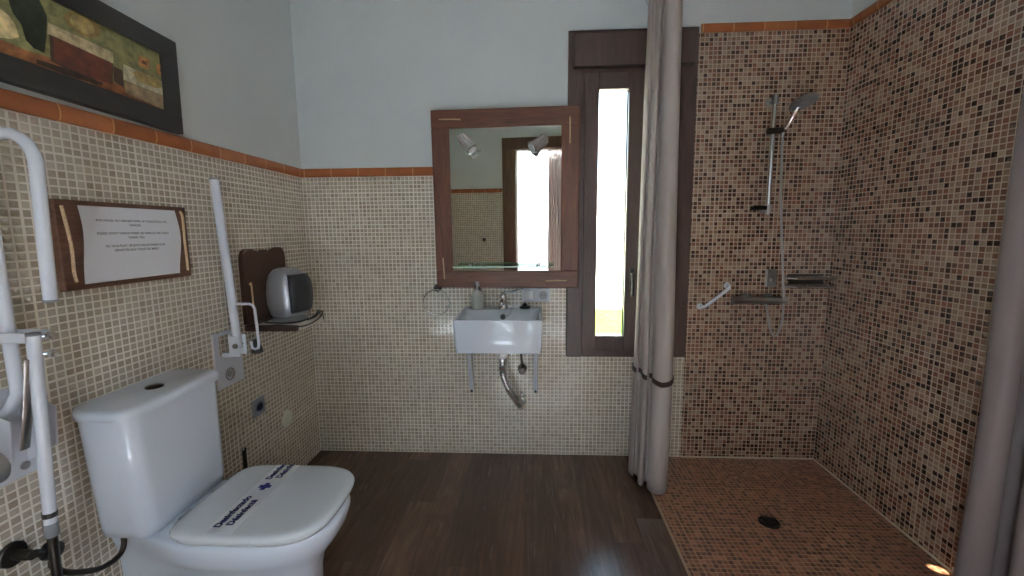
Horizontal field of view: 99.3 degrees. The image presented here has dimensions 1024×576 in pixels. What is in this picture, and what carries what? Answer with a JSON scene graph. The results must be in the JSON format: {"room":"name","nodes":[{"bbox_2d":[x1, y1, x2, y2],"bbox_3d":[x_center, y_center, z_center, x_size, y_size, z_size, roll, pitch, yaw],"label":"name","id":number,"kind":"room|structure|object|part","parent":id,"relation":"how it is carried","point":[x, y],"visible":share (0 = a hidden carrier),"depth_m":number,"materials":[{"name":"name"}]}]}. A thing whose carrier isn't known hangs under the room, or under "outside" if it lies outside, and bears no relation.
{"room":"accessible bathroom","nodes":[
{"label":"accessible bathroom","id":0,"kind":"room"},
{"bbox_2d":[0,0,320,575],"bbox_3d":[-1.341,-0.174,0.964,0.206,2.720,3.019,0,7,3],"label":"wall","id":1,"kind":"structure","parent":0,"point":[235,58],"depth_m":1.61,"materials":[{"name":"beige tile"}]},
{"bbox_2d":[0,452,10,482],"bbox_3d":[-1.165,0.394,0.882,0.164,0.076,0.126,0,7,3],"label":"holder","id":2,"kind":"object","parent":1,"relation":"attached to","point":[5,466],"visible":1,"depth_m":0.93,"materials":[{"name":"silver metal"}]},
{"bbox_2d":[0,127,62,575],"bbox_3d":[-1.138,0.417,0.993,0.205,1.538,0.265,0,7,3],"label":"support rail","id":3,"kind":"object","parent":1,"relation":"attached to","point":[28,422],"visible":1,"depth_m":1.01,"materials":[{"name":"white metal"}]},
{"bbox_3d":[-1.237,0.371,0.992,0.008,0.230,0.265,0,7,3],"label":"wall plate","id":4,"kind":"part","parent":3,"relation":"part of","materials":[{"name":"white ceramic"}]},
{"bbox_3d":[-1.112,0.344,1.030,0.056,0.483,0.026,0,7,3],"label":"leg","id":5,"kind":"part","parent":3,"relation":"part of","materials":[{"name":"white metal"}]},
{"bbox_2d":[0,540,64,568],"bbox_3d":[-1.196,0.662,1.089,0.079,0.076,0.096,0,7,3],"label":"valve","id":6,"kind":"object","parent":1,"relation":"attached to","point":[13,553],"visible":0.73,"depth_m":1.07,"materials":[{"name":"grey metal"}]},
{"bbox_3d":[-1.183,0.671,1.102,0.042,0.055,0.071,2,8,20],"label":"valve knob","id":7,"kind":"part","parent":6,"relation":"part of","materials":[{"name":"black plastic"}]},
{"bbox_2d":[48,538,126,575],"bbox_3d":[-1.166,0.736,1.201,0.028,0.142,0.201,0,7,3],"label":"hose","id":8,"kind":"object","parent":6,"relation":"attached to","point":[68,572],"visible":0.72,"depth_m":1.21,"materials":[{"name":"grey metal"}]},
{"bbox_2d":[0,0,183,133],"bbox_3d":[-1.224,-0.657,1.063,0.026,0.315,0.992,0,6,3],"label":"framed picture","id":9,"kind":"object","parent":1,"relation":"attached to","point":[90,54],"visible":1,"depth_m":1.25,"materials":[{"name":"black wood"}]},
{"bbox_3d":[-1.224,-0.533,1.077,0.026,0.064,0.992,0,6,3],"label":"frame rail","id":10,"kind":"part","parent":9,"relation":"part of","materials":[{"name":"black wood"}]},
{"bbox_3d":[-1.225,-0.782,1.050,0.026,0.064,0.992,0,6,3],"label":"frame rail","id":11,"kind":"part","parent":9,"relation":"part of","materials":[{"name":"black wood"}]},
{"bbox_3d":[-1.201,-0.708,1.524,0.026,0.187,0.064,0,6,3],"label":"frame rail","id":12,"kind":"part","parent":9,"relation":"part of","materials":[{"name":"black wood"}]},
{"bbox_2d":[48,199,190,291],"bbox_3d":[-1.207,-0.141,1.382,0.028,0.249,0.439,0,7,3],"label":"wall sign","id":13,"kind":"object","parent":1,"relation":"attached to","point":[96,244],"visible":1,"depth_m":1.31,"materials":[{"name":"white paper"}]},
{"bbox_2d":[0,88,302,177],"bbox_3d":[-1.234,-0.455,1.023,0.014,0.046,2.819,0,7,3],"label":"trim","id":14,"kind":"structure","parent":1,"relation":"attached to","point":[9,100],"depth_m":1.35,"materials":[{"name":"tile"}]},
{"bbox_2d":[209,177,259,390],"bbox_3d":[-1.121,-0.013,1.792,0.158,0.856,0.160,0,7,3],"label":"support rail","id":15,"kind":"object","parent":1,"relation":"attached to","point":[229,365],"visible":1,"depth_m":1.77,"materials":[{"name":"white metal"}]},
{"bbox_3d":[-1.195,0.294,1.836,0.006,0.235,0.160,0,7,3],"label":"wall plate","id":16,"kind":"part","parent":15,"relation":"part of","materials":[{"name":"white metal"}]},
{"bbox_2d":[252,395,264,418],"bbox_3d":[-1.182,0.554,2.032,0.011,0.084,0.082,0,7,3],"label":"wall outlet","id":17,"kind":"object","parent":1,"relation":"attached to","point":[258,405],"visible":1,"depth_m":2.02,"materials":[{"name":"grey plastic"}]},
{"bbox_2d":[238,247,323,331],"bbox_3d":[-1.068,-0.008,2.070,0.235,0.366,0.325,0,7,3],"label":"wooden wall shelf","id":18,"kind":"object","parent":1,"relation":"attached to","point":[255,267],"visible":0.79,"depth_m":1.98,"materials":[{"name":"brown wood"}]},
{"bbox_2d":[258,315,322,330],"bbox_3d":[-1.045,0.164,2.066,0.200,0.027,0.225,0,7,3],"label":"shelf","id":19,"kind":"object","parent":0,"point":[318,316],"visible":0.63,"depth_m":2.02,"materials":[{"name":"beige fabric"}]},
{"bbox_2d":[266,267,312,321],"bbox_3d":[-1.040,0.027,2.035,0.162,0.249,0.173,2,8,16],"label":"television","id":20,"kind":"object","parent":19,"relation":"on","point":[289,290],"visible":0.99,"depth_m":1.97,"materials":[{"name":"silver metal"}]},
{"bbox_2d":[251,309,322,353],"bbox_3d":[-1.036,0.195,2.028,0.194,0.147,0.300,0,7,3],"label":"power cord","id":21,"kind":"object","parent":20,"relation":"attached to","point":[260,350],"visible":0.93,"depth_m":1.94,"materials":[{"name":"black plastic"}]},
{"bbox_2d":[286,273,312,313],"bbox_3d":[-0.983,0.023,2.018,0.044,0.176,0.141,2,8,16],"label":"screen","id":22,"kind":"object","parent":20,"relation":"attached to","point":[299,289],"depth_m":1.99,"materials":[{"name":"grey plastic"}]},
{"bbox_2d":[290,0,852,457],"bbox_3d":[0.275,-0.385,2.489,3.278,2.720,0.220,0,7,3],"label":"wall","id":23,"kind":"structure","parent":0,"point":[370,75],"depth_m":2.38,"materials":[{"name":"beige tile"}]},
{"bbox_2d":[302,167,432,177],"bbox_3d":[-0.437,-0.637,2.375,1.469,0.046,0.014,0,7,3],"label":"trim","id":24,"kind":"structure","parent":23,"relation":"attached to","point":[396,171],"depth_m":2.39,"materials":[{"name":"tile"}]},
{"bbox_2d":[423,284,449,315],"bbox_3d":[-0.420,0.067,2.442,0.151,0.172,0.060,0,7,3],"label":"towel ring","id":25,"kind":"object","parent":23,"relation":"attached to","point":[437,289],"visible":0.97,"depth_m":2.42,"materials":[{"name":"grey metal"}]},
{"bbox_2d":[453,306,542,392],"bbox_3d":[-0.057,0.377,2.294,0.431,0.500,0.396,0,7,3],"label":"washbasin","id":26,"kind":"object","parent":23,"relation":"attached to","point":[487,330],"visible":1,"depth_m":2.08,"materials":[{"name":"white ceramic"}]},
{"bbox_2d":[471,281,483,308],"bbox_3d":[-0.190,0.038,2.389,0.073,0.148,0.073,0,7,3],"label":"soap dispenser","id":27,"kind":"object","parent":26,"relation":"on","point":[477,296],"visible":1,"depth_m":2.37,"materials":[{"name":"grey glass"}]},
{"bbox_2d":[471,290,483,308],"bbox_3d":[-0.190,0.061,2.392,0.073,0.104,0.073,0,7,3],"label":"bottle","id":28,"kind":"object","parent":27,"relation":"on","point":[477,296],"depth_m":2.36,"materials":[{"name":"beige plastic"}]},
{"bbox_2d":[453,306,542,353],"bbox_3d":[-0.059,0.211,2.272,0.431,0.166,0.396,0,7,3],"label":"basin","id":29,"kind":"object","parent":26,"relation":"in","point":[487,330],"depth_m":2.08,"materials":[{"name":"white ceramic"}]},
{"bbox_2d":[498,287,522,308],"bbox_3d":[-0.037,0.057,2.357,0.154,0.122,0.132,-6,9,-37],"label":"tap","id":30,"kind":"object","parent":26,"relation":"on","point":[502,297],"visible":1,"depth_m":2.38,"materials":[{"name":"silver metal"}]},
{"bbox_3d":[-0.052,0.078,2.330,0.028,0.044,0.130,0,7,3],"label":"spout","id":31,"kind":"part","parent":30,"relation":"part of","materials":[{"name":"silver metal"}]},
{"bbox_3d":[0.000,0.021,2.371,0.129,0.054,0.026,2,8,21],"label":"lever","id":32,"kind":"part","parent":30,"relation":"part of","materials":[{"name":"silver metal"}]},
{"bbox_2d":[497,354,525,409],"bbox_3d":[0.002,0.492,2.401,0.077,0.428,0.250,4,9,31],"label":"pipe","id":33,"kind":"object","parent":26,"relation":"attached to","point":[520,401],"visible":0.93,"depth_m":2.33,"materials":[{"name":"silver metal"}]},
{"bbox_2d":[497,354,507,358],"bbox_3d":[-0.051,0.331,2.303,0.066,0.082,0.066,0,7,3],"label":"drain fitting","id":34,"kind":"object","parent":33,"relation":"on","point":[500,356],"depth_m":2.28,"materials":[{"name":"plastic"}]},
{"bbox_2d":[506,303,530,316],"bbox_3d":[0.036,0.121,2.365,0.154,0.068,0.062,-7,10,-39],"label":"plug","id":35,"kind":"object","parent":26,"relation":"on","point":[524,306],"visible":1,"depth_m":2.37,"materials":[{"name":"black plastic"}]},
{"bbox_2d":[430,105,579,287],"bbox_3d":[-0.035,-0.468,2.330,0.780,0.942,0.040,0,9,5],"label":"wall mirror","id":36,"kind":"object","parent":23,"relation":"attached to","point":[503,202],"visible":1,"depth_m":2.32,"materials":[{"name":"brown wood"}]},
{"bbox_3d":[-0.376,-0.470,2.366,0.094,0.754,0.030,0,9,5],"label":"frame rail","id":37,"kind":"part","parent":36,"relation":"part of","materials":[{"name":"brown wood"}]},
{"bbox_2d":[457,134,476,154],"bbox_3d":[-0.221,-0.743,2.251,0.104,0.107,0.092,5,9,36],"label":"spotlight","id":38,"kind":"object","parent":36,"relation":"attached to","point":[470,147],"visible":1,"depth_m":2.22,"materials":[{"name":"silver metal"}]},
{"bbox_2d":[452,263,553,267],"bbox_3d":[-0.046,-0.118,2.324,0.530,0.020,0.098,0,7,3],"label":"glass shelf","id":39,"kind":"object","parent":36,"relation":"attached to","point":[537,264],"visible":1,"depth_m":2.29,"materials":[{"name":"white"}]},
{"bbox_3d":[-0.046,-0.116,2.319,0.530,0.005,0.085,0,7,3],"label":"glass plate","id":40,"kind":"part","parent":39,"relation":"part of","materials":[{"name":"white"}]},
{"bbox_3d":[-0.039,-0.887,2.268,0.780,0.094,0.030,0,9,5],"label":"frame rail","id":41,"kind":"part","parent":36,"relation":"part of","materials":[{"name":"brown wood"}]},
{"bbox_2d":[449,125,561,270],"bbox_3d":[-0.035,-0.468,2.332,0.600,0.762,0.006,0,9,5],"label":"mirror glass","id":42,"kind":"object","parent":36,"relation":"on","point":[505,197],"depth_m":2.33,"materials":[{"name":"silver metal"}]},
{"bbox_3d":[-0.030,-0.050,2.399,0.780,0.094,0.030,0,9,5],"label":"frame rail","id":43,"kind":"part","parent":36,"relation":"part of","materials":[{"name":"brown wood"}]},
{"bbox_2d":[528,133,547,152],"bbox_3d":[0.126,-0.740,2.230,0.108,0.101,0.090,-6,9,-37],"label":"spotlight","id":44,"kind":"object","parent":36,"relation":"attached to","point":[534,145],"visible":1,"depth_m":2.20,"materials":[{"name":"silver metal"}]},
{"bbox_3d":[0.307,-0.467,2.301,0.094,0.754,0.030,0,9,5],"label":"frame rail","id":45,"kind":"part","parent":36,"relation":"part of","materials":[{"name":"brown wood"}]},
{"bbox_2d":[518,354,526,374],"bbox_3d":[0.052,0.379,2.457,0.062,0.224,0.064,0,7,3],"label":"angle valve","id":46,"kind":"object","parent":23,"relation":"attached to","point":[522,368],"visible":0.73,"depth_m":2.45,"materials":[{"name":"grey metal"}]},
{"bbox_2d":[522,288,549,301],"bbox_3d":[0.134,0.040,2.434,0.158,0.079,0.014,0,7,3],"label":"wall outlet","id":47,"kind":"object","parent":23,"relation":"attached to","point":[528,294],"visible":1,"depth_m":2.43,"materials":[{"name":"grey plastic"}]},
{"bbox_2d":[524,291,533,299],"bbox_3d":[0.094,0.041,2.431,0.054,0.049,0.005,0,7,3],"label":"switch","id":48,"kind":"object","parent":47,"relation":"attached to","point":[528,295],"depth_m":2.43,"materials":[{"name":"white plastic"}]},
{"bbox_2d":[539,291,546,299],"bbox_3d":[0.174,0.041,2.428,0.048,0.048,0.004,0,7,3],"label":"socket","id":49,"kind":"object","parent":47,"relation":"attached to","point":[542,294],"depth_m":2.43,"materials":[{"name":"grey plastic"}]},
{"bbox_2d":[566,27,699,356],"bbox_3d":[0.630,-0.470,2.338,0.664,1.731,0.122,0,7,3],"label":"window","id":50,"kind":"structure","parent":23,"relation":"in","point":[610,60],"depth_m":2.31,"materials":[{"name":"brown wood"}]},
{"bbox_3d":[0.537,-0.390,2.372,0.304,1.481,0.064,0,7,3],"label":"sash","id":51,"kind":"part","parent":50,"relation":"part of","materials":[{"name":"brown wood"}]},
{"bbox_3d":[0.651,-0.034,2.356,0.018,0.150,0.048,0,7,3],"label":"handle","id":52,"kind":"part","parent":50,"relation":"part of","materials":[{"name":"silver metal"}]},
{"bbox_3d":[0.784,-0.391,2.360,0.186,1.481,0.064,0,7,3],"label":"sash","id":53,"kind":"part","parent":50,"relation":"part of","materials":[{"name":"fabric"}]},
{"bbox_2d":[697,282,730,308],"bbox_3d":[1.105,0.048,2.362,0.174,0.150,0.064,0,7,3],"label":"grab bar","id":54,"kind":"object","parent":23,"relation":"attached to","point":[727,285],"visible":1,"depth_m":2.34,"materials":[{"name":"white metal"}]},
{"bbox_2d":[731,293,788,305],"bbox_3d":[1.325,0.064,2.345,0.283,0.062,0.076,0,7,3],"label":"shower mixer","id":55,"kind":"object","parent":23,"relation":"attached to","point":[744,298],"visible":0.99,"depth_m":2.31,"materials":[{"name":"silver metal"}]},
{"bbox_3d":[1.201,0.065,2.334,0.036,0.042,0.042,0,7,3],"label":"control knob","id":56,"kind":"part","parent":55,"relation":"part of","materials":[{"name":"silver metal"}]},
{"bbox_2d":[765,137,784,336],"bbox_3d":[1.398,-0.251,2.277,0.099,1.039,0.023,0,7,3],"label":"shower hose","id":57,"kind":"object","parent":55,"relation":"attached to","point":[782,138],"visible":1,"depth_m":2.28,"materials":[{"name":"silver metal"}]},
{"bbox_3d":[1.450,0.065,2.321,0.033,0.042,0.042,0,7,3],"label":"control knob","id":58,"kind":"part","parent":55,"relation":"part of","materials":[{"name":"silver metal"}]},
{"bbox_2d":[750,94,786,214],"bbox_3d":[1.320,-0.679,2.244,0.140,0.597,0.084,0,7,3],"label":"slide rail","id":59,"kind":"object","parent":23,"relation":"attached to","point":[772,102],"visible":1,"depth_m":2.22,"materials":[{"name":"silver metal"}]},
{"bbox_3d":[1.285,-0.416,2.268,0.065,0.020,0.048,0,7,3],"label":"soap dish","id":60,"kind":"part","parent":59,"relation":"part of","materials":[{"name":"grey metal"}]},
{"bbox_3d":[1.331,-0.677,2.231,0.020,0.597,0.021,0,7,3],"label":"rail","id":61,"kind":"part","parent":59,"relation":"part of","materials":[{"name":"silver metal"}]},
{"bbox_2d":[781,92,819,136],"bbox_3d":[1.419,-0.845,2.128,0.130,0.182,0.148,0,7,3],"label":"shower","id":62,"kind":"object","parent":59,"relation":"attached to","point":[804,101],"visible":1,"depth_m":2.11,"materials":[{"name":"silver metal"}]},
{"bbox_3d":[1.387,-0.828,2.166,0.028,0.138,0.088,-4,8,-25],"label":"handle","id":63,"kind":"part","parent":62,"relation":"part of","materials":[{"name":"silver metal"}]},
{"bbox_2d":[765,269,776,286],"bbox_3d":[1.403,-0.051,2.346,0.053,0.095,0.035,0,7,3],"label":"holder","id":64,"kind":"object","parent":23,"relation":"attached to","point":[771,274],"visible":1,"depth_m":2.35,"materials":[{"name":"silver metal"}]},
{"bbox_2d":[701,19,849,32],"bbox_3d":[1.331,-1.323,2.196,0.736,0.042,0.014,0,7,3],"label":"trim","id":65,"kind":"structure","parent":23,"relation":"attached to","point":[832,23],"depth_m":2.19,"materials":[{"name":"tile"}]},
{"bbox_2d":[778,274,838,288],"bbox_3d":[1.570,-0.037,2.297,0.261,0.064,0.120,0,7,3],"label":"basket","id":66,"kind":"object","parent":23,"relation":"attached to","point":[798,280],"visible":0.97,"depth_m":2.34,"materials":[{"name":"silver metal"}]},
{"bbox_3d":[1.588,-0.046,2.352,0.180,0.060,0.006,0,7,3],"label":"plate","id":67,"kind":"part","parent":66,"relation":"part of","materials":[{"name":"grey metal"}]},
{"bbox_2d":[307,450,952,575],"bbox_3d":[0.116,1.220,1.081,3.098,0.102,3.039,0,7,3],"label":"floor","id":68,"kind":"structure","parent":0,"point":[410,513],"depth_m":1.97,"materials":[{"name":"brown wood"}]},
{"bbox_2d":[71,369,354,575],"bbox_3d":[-0.879,0.716,1.421,0.673,0.831,0.411,0,7,3],"label":"toilet","id":69,"kind":"object","parent":68,"relation":"on","point":[152,447],"visible":0.98,"depth_m":1.30,"materials":[{"name":"white ceramic"}]},
{"bbox_3d":[-1.127,0.328,1.375,0.185,0.033,0.394,0,7,3],"label":"cistern lid","id":70,"kind":"part","parent":69,"relation":"part of","materials":[{"name":"white ceramic"}]},
{"bbox_3d":[-0.875,0.921,1.449,0.667,0.416,0.380,0,7,3],"label":"bowl","id":71,"kind":"part","parent":69,"relation":"part of","materials":[{"name":"white ceramic"}]},
{"bbox_2d":[203,464,299,533],"bbox_3d":[-0.831,0.675,1.422,0.084,0.001,0.370,0,7,3],"label":"band","id":72,"kind":"object","parent":69,"relation":"on","point":[243,508],"visible":1,"depth_m":1.39,"materials":[{"name":"white paper"}]},
{"bbox_3d":[-0.773,0.687,1.419,0.457,0.022,0.396,0,7,3],"label":"lid","id":73,"kind":"part","parent":69,"relation":"part of","materials":[{"name":"white plastic"}]},
{"bbox_3d":[-0.773,0.706,1.422,0.443,0.015,0.382,0,7,3],"label":"seat","id":74,"kind":"part","parent":69,"relation":"part of","materials":[{"name":"white plastic"}]},
{"bbox_2d":[241,446,247,468],"bbox_3d":[-1.120,0.871,1.847,0.092,0.417,0.092,0,7,3],"label":"toilet brush","id":75,"kind":"object","parent":68,"relation":"on","point":[243,448],"visible":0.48,"depth_m":1.82,"materials":[{"name":"grey plastic"}]},
{"bbox_2d":[646,482,690,575],"bbox_3d":[0.691,1.053,1.979,0.012,0.011,1.119,0,7,3],"label":"trim","id":76,"kind":"structure","parent":68,"relation":"on","point":[653,495],"depth_m":1.86,"materials":[{"name":"beige wood"}]},
{"bbox_2d":[758,515,780,528],"bbox_3d":[1.151,1.046,1.949,0.088,0.010,0.088,0,7,3],"label":"floor drain","id":77,"kind":"object","parent":68,"relation":"on","point":[767,521],"visible":1,"depth_m":1.94,"materials":[{"name":"grey metal"}]},
{"bbox_2d":[814,0,1023,570],"bbox_3d":[1.731,-0.180,0.807,0.200,2.720,3.019,0,7,3],"label":"wall","id":78,"kind":"structure","parent":0,"point":[934,88],"depth_m":1.80,"materials":[{"name":"brown tile"}]},
{"bbox_2d":[680,456,952,573],"bbox_3d":[1.324,1.046,1.951,0.756,0.011,1.129,0,7,3],"label":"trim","id":79,"kind":"structure","parent":78,"relation":"attached to","point":[816,461],"depth_m":2.22,"materials":[{"name":"beige tile"}]},
{"bbox_2d":[850,0,893,27],"bbox_3d":[1.662,-1.249,1.605,0.014,0.042,1.169,0,7,3],"label":"trim","id":80,"kind":"structure","parent":78,"relation":"attached to","point":[879,4],"depth_m":2.05,"materials":[{"name":"tile"}]},
{"bbox_3d":[1.162,-1.390,1.623,1.016,0.056,1.147,0,7,3],"label":"rail","id":81,"kind":"object","parent":78,"relation":"attached to","visible":0},
{"bbox_2d":[628,0,682,494],"bbox_3d":[0.697,-0.199,2.101,0.171,2.398,0.272,0,7,3],"label":"shower curtain","id":82,"kind":"object","parent":81,"relation":"hanging from","point":[652,366],"visible":1,"depth_m":2.04,"materials":[{"name":"grey fabric"}]},
{"bbox_2d":[952,88,1023,575],"bbox_3d":[1.568,-0.093,1.227,0.147,2.398,0.382,0,7,3],"label":"shower curtain","id":83,"kind":"object","parent":81,"relation":"hanging from","point":[991,538],"visible":1,"depth_m":1.38,"materials":[{"name":"grey fabric"}]},
{"label":"outside","id":84,"kind":"structure","parent":0,"visible":0},
{"bbox_2d":[595,309,621,333],"bbox_3d":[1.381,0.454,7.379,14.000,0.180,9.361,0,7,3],"label":"ground","id":85,"kind":"structure","parent":84,"point":[608,321],"depth_m":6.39,"materials":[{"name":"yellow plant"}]},
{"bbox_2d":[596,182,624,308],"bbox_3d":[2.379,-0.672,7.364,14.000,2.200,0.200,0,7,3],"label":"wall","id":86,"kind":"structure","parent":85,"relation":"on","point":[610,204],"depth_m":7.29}
]}

